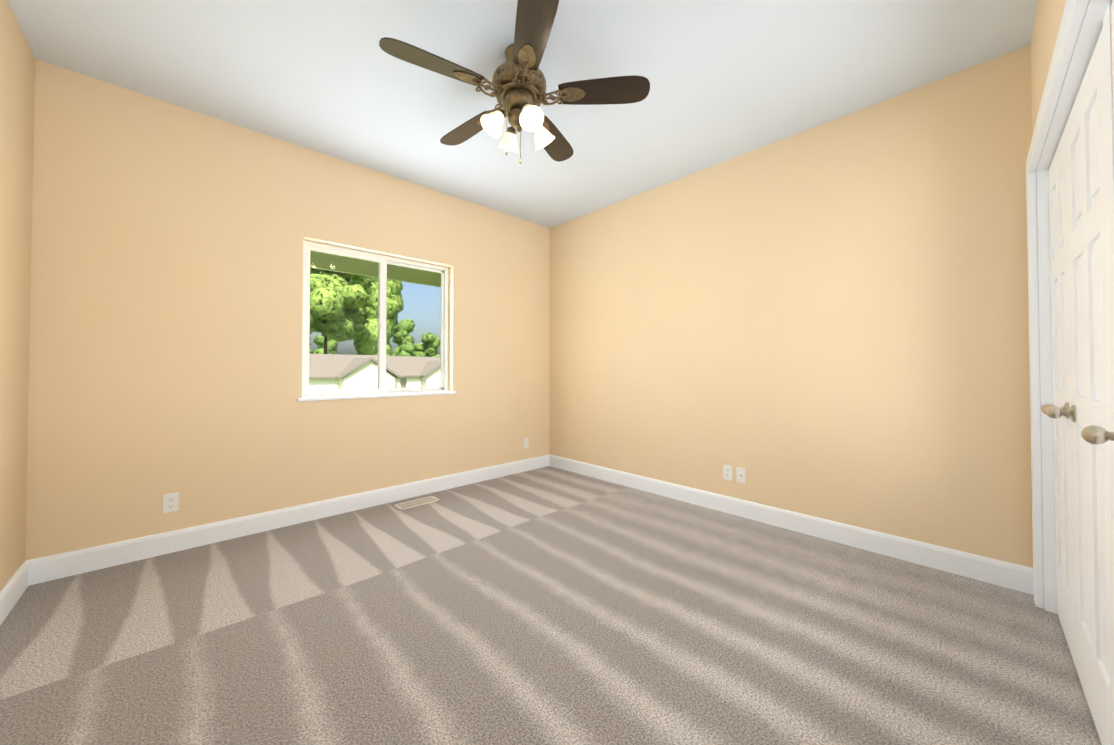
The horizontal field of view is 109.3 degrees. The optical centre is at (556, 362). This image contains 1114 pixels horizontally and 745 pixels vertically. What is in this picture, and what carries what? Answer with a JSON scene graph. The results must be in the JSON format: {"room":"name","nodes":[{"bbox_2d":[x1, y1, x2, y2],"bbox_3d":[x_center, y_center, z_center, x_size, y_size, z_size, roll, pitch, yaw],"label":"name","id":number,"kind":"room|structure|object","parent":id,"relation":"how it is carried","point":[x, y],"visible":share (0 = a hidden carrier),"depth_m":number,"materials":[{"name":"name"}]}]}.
{"room":"empty bedroom","nodes":[
{"label":"empty bedroom","id":0,"kind":"room"},
{"bbox_2d":[0,0,34,590],"bbox_3d":[-1.557,-0.242,0.704,0.140,2.740,3.860,1,-1,-43],"label":"wall","id":1,"kind":"structure","parent":0,"point":[17,75],"depth_m":1.86,"materials":[{"name":"beige paint"}]},
{"bbox_2d":[0,559,35,624],"bbox_3d":[-1.487,1.065,0.723,0.016,0.127,3.540,1,-1,-43],"label":"baseboard","id":2,"kind":"structure","parent":1,"relation":"attached to","point":[25,576],"depth_m":1.89,"materials":[{"name":"white wood"}]},
{"bbox_2d":[25,59,549,560],"bbox_3d":[-1.460,-0.201,3.357,3.650,2.740,0.140,1,-1,-43],"label":"wall","id":3,"kind":"structure","parent":0,"point":[165,347],"depth_m":2.56,"materials":[{"name":"beige paint"}]},
{"bbox_2d":[163,492,178,512],"bbox_3d":[-2.346,0.855,2.400,0.070,0.114,0.009,1,-1,-43],"label":"outlet","id":4,"kind":"object","parent":3,"relation":"attached to","point":[170,502],"visible":1,"depth_m":2.40,"materials":[{"name":"white plastic"}]},
{"bbox_2d":[36,455,547,583],"bbox_3d":[-1.406,1.104,3.281,3.650,0.127,0.016,1,-1,-43],"label":"baseboard","id":5,"kind":"structure","parent":3,"relation":"attached to","point":[57,566],"depth_m":2.64,"materials":[{"name":"white wood"}]},
{"bbox_2d":[302,240,448,396],"bbox_3d":[-1.494,-0.311,3.381,1.210,1.200,0.061,1,-1,-43],"label":"window","id":6,"kind":"structure","parent":3,"relation":"in","point":[382,261],"depth_m":3.36,"materials":[{"name":"white plastic"}]},
{"bbox_2d":[310,251,440,286],"bbox_3d":[-1.818,-1.040,3.748,5.650,0.250,0.899,1,-1,-43],"label":"roof eave","id":7,"kind":"object","parent":3,"relation":"attached to","point":[340,264],"depth_m":3.90},
{"bbox_2d":[297,391,455,401],"bbox_3d":[-1.441,0.280,3.315,1.270,0.024,0.107,1,-1,-43],"label":"window sill","id":8,"kind":"structure","parent":3,"relation":"attached to","point":[320,398],"depth_m":3.20,"materials":[{"name":"white wood"}]},
{"bbox_2d":[523,438,527,448],"bbox_3d":[-0.338,0.884,4.301,0.070,0.114,0.009,1,-1,-43],"label":"outlet","id":9,"kind":"object","parent":3,"relation":"attached to","point":[525,443],"visible":1,"depth_m":4.29,"materials":[{"name":"white plastic"}]},
{"bbox_2d":[7,0,1037,227],"bbox_3d":[-0.181,-1.641,2.029,3.930,0.100,3.860,1,-1,-43],"label":"ceiling","id":10,"kind":"structure","parent":0,"point":[729,79],"depth_m":2.13,"materials":[{"name":"white paint"}]},
{"bbox_2d":[379,0,649,164],"bbox_3d":[-0.234,-1.306,2.054,1.267,0.570,1.246,1,-1,-43],"label":"fan","id":11,"kind":"object","parent":10,"relation":"hanging from","point":[519,86],"visible":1,"depth_m":1.96,"materials":[{"name":"brown wood"}]},
{"bbox_2d":[0,466,1101,744],"bbox_3d":[-0.181,1.198,1.985,3.930,0.100,3.860,1,-1,-43],"label":"floor","id":12,"kind":"structure","parent":0,"point":[548,606],"depth_m":1.63,"materials":[{"name":"carpet"}]},
{"bbox_2d":[394,496,439,509],"bbox_3d":[-1.154,1.163,3.268,0.335,0.010,0.140,1,-1,-43],"label":"air vent register","id":13,"kind":"object","parent":12,"relation":"on","point":[414,503],"visible":1,"depth_m":3.26,"materials":[{"name":"beige metal"}]},
{"bbox_2d":[549,45,1032,567],"bbox_3d":[1.195,-0.202,3.310,0.140,2.740,3.860,1,-1,-43],"label":"wall","id":14,"kind":"structure","parent":0,"point":[829,321],"depth_m":2.56,"materials":[{"name":"beige paint"}]},
{"bbox_2d":[723,464,732,480],"bbox_3d":[1.320,0.855,3.054,0.009,0.114,0.070,1,-1,-43],"label":"outlet","id":15,"kind":"object","parent":14,"relation":"attached to","point":[727,472],"visible":1,"depth_m":3.05,"materials":[{"name":"white plastic"}]},
{"bbox_2d":[736,467,745,483],"bbox_3d":[1.385,0.853,2.978,0.018,0.114,0.070,1,-1,-43],"label":"outlet","id":16,"kind":"object","parent":14,"relation":"attached to","point":[740,475],"visible":1,"depth_m":2.98,"materials":[{"name":"white plastic"}]},
{"bbox_2d":[548,454,1033,594],"bbox_3d":[1.151,1.104,3.220,0.020,0.127,3.540,1,-1,-43],"label":"baseboard","id":17,"kind":"structure","parent":14,"relation":"attached to","point":[1005,574],"depth_m":2.53,"materials":[{"name":"white wood"}]},
{"bbox_2d":[1030,0,1065,135],"bbox_3d":[1.098,-0.242,0.656,3.650,2.740,0.140,1,-1,-43],"label":"wall","id":18,"kind":"structure","parent":0,"point":[1048,19],"depth_m":1.66,"materials":[{"name":"beige paint"}]},
{"bbox_2d":[1041,126,1076,669],"bbox_3d":[2.079,0.125,1.650,0.501,2.019,0.102,1,-1,-43],"label":"closet door","id":19,"kind":"structure","parent":18,"relation":"in","point":[1062,425],"depth_m":1.61,"materials":[{"name":"white wood"}]},
{"bbox_2d":[1026,0,1113,613],"bbox_3d":[1.655,0.071,1.198,1.940,2.130,0.166,1,-1,-43],"label":"door frame","id":20,"kind":"structure","parent":18,"relation":"attached to","point":[1083,23],"depth_m":1.81,"materials":[{"name":"white wood"}]},
{"bbox_2d":[1046,28,1113,744],"bbox_3d":[1.666,0.119,1.259,0.630,2.019,0.102,1,-1,-43],"label":"closet door","id":21,"kind":"structure","parent":18,"relation":"in","point":[1090,367],"depth_m":1.22,"materials":[{"name":"white wood"}]},
{"bbox_2d":[1081,0,1113,444],"bbox_3d":[1.188,0.112,0.806,0.525,2.019,0.102,1,-1,-43],"label":"closet door","id":22,"kind":"structure","parent":18,"relation":"in","point":[1097,435],"depth_m":0.95,"materials":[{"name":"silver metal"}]},
{"label":"outside","id":23,"kind":"structure","parent":0,"visible":0},
{"bbox_3d":[-73.220,6.014,113.630,350.000,0.300,254.000,1,-1,-43],"label":"ground","id":24,"kind":"structure","parent":23,"visible":0},
{"bbox_2d":[309,354,405,390],"bbox_3d":[-20.838,1.968,35.825,11.300,5.400,9.900,1,-1,-43],"label":"house","id":25,"kind":"structure","parent":24,"relation":"on","point":[352,378],"depth_m":33.87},
{"bbox_2d":[309,268,439,356],"bbox_3d":[-21.199,-6.912,77.866,113.969,24.449,46.235,1,-1,-43],"label":"trees","id":26,"kind":"object","parent":24,"relation":"on","point":[360,332],"depth_m":50.00,"materials":[{"name":"green plant"}]},
{"bbox_2d":[389,356,439,388],"bbox_3d":[-13.156,2.112,45.164,11.800,5.400,9.900,1,-1,-43],"label":"house","id":27,"kind":"structure","parent":24,"relation":"on","point":[422,370],"depth_m":39.86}
]}

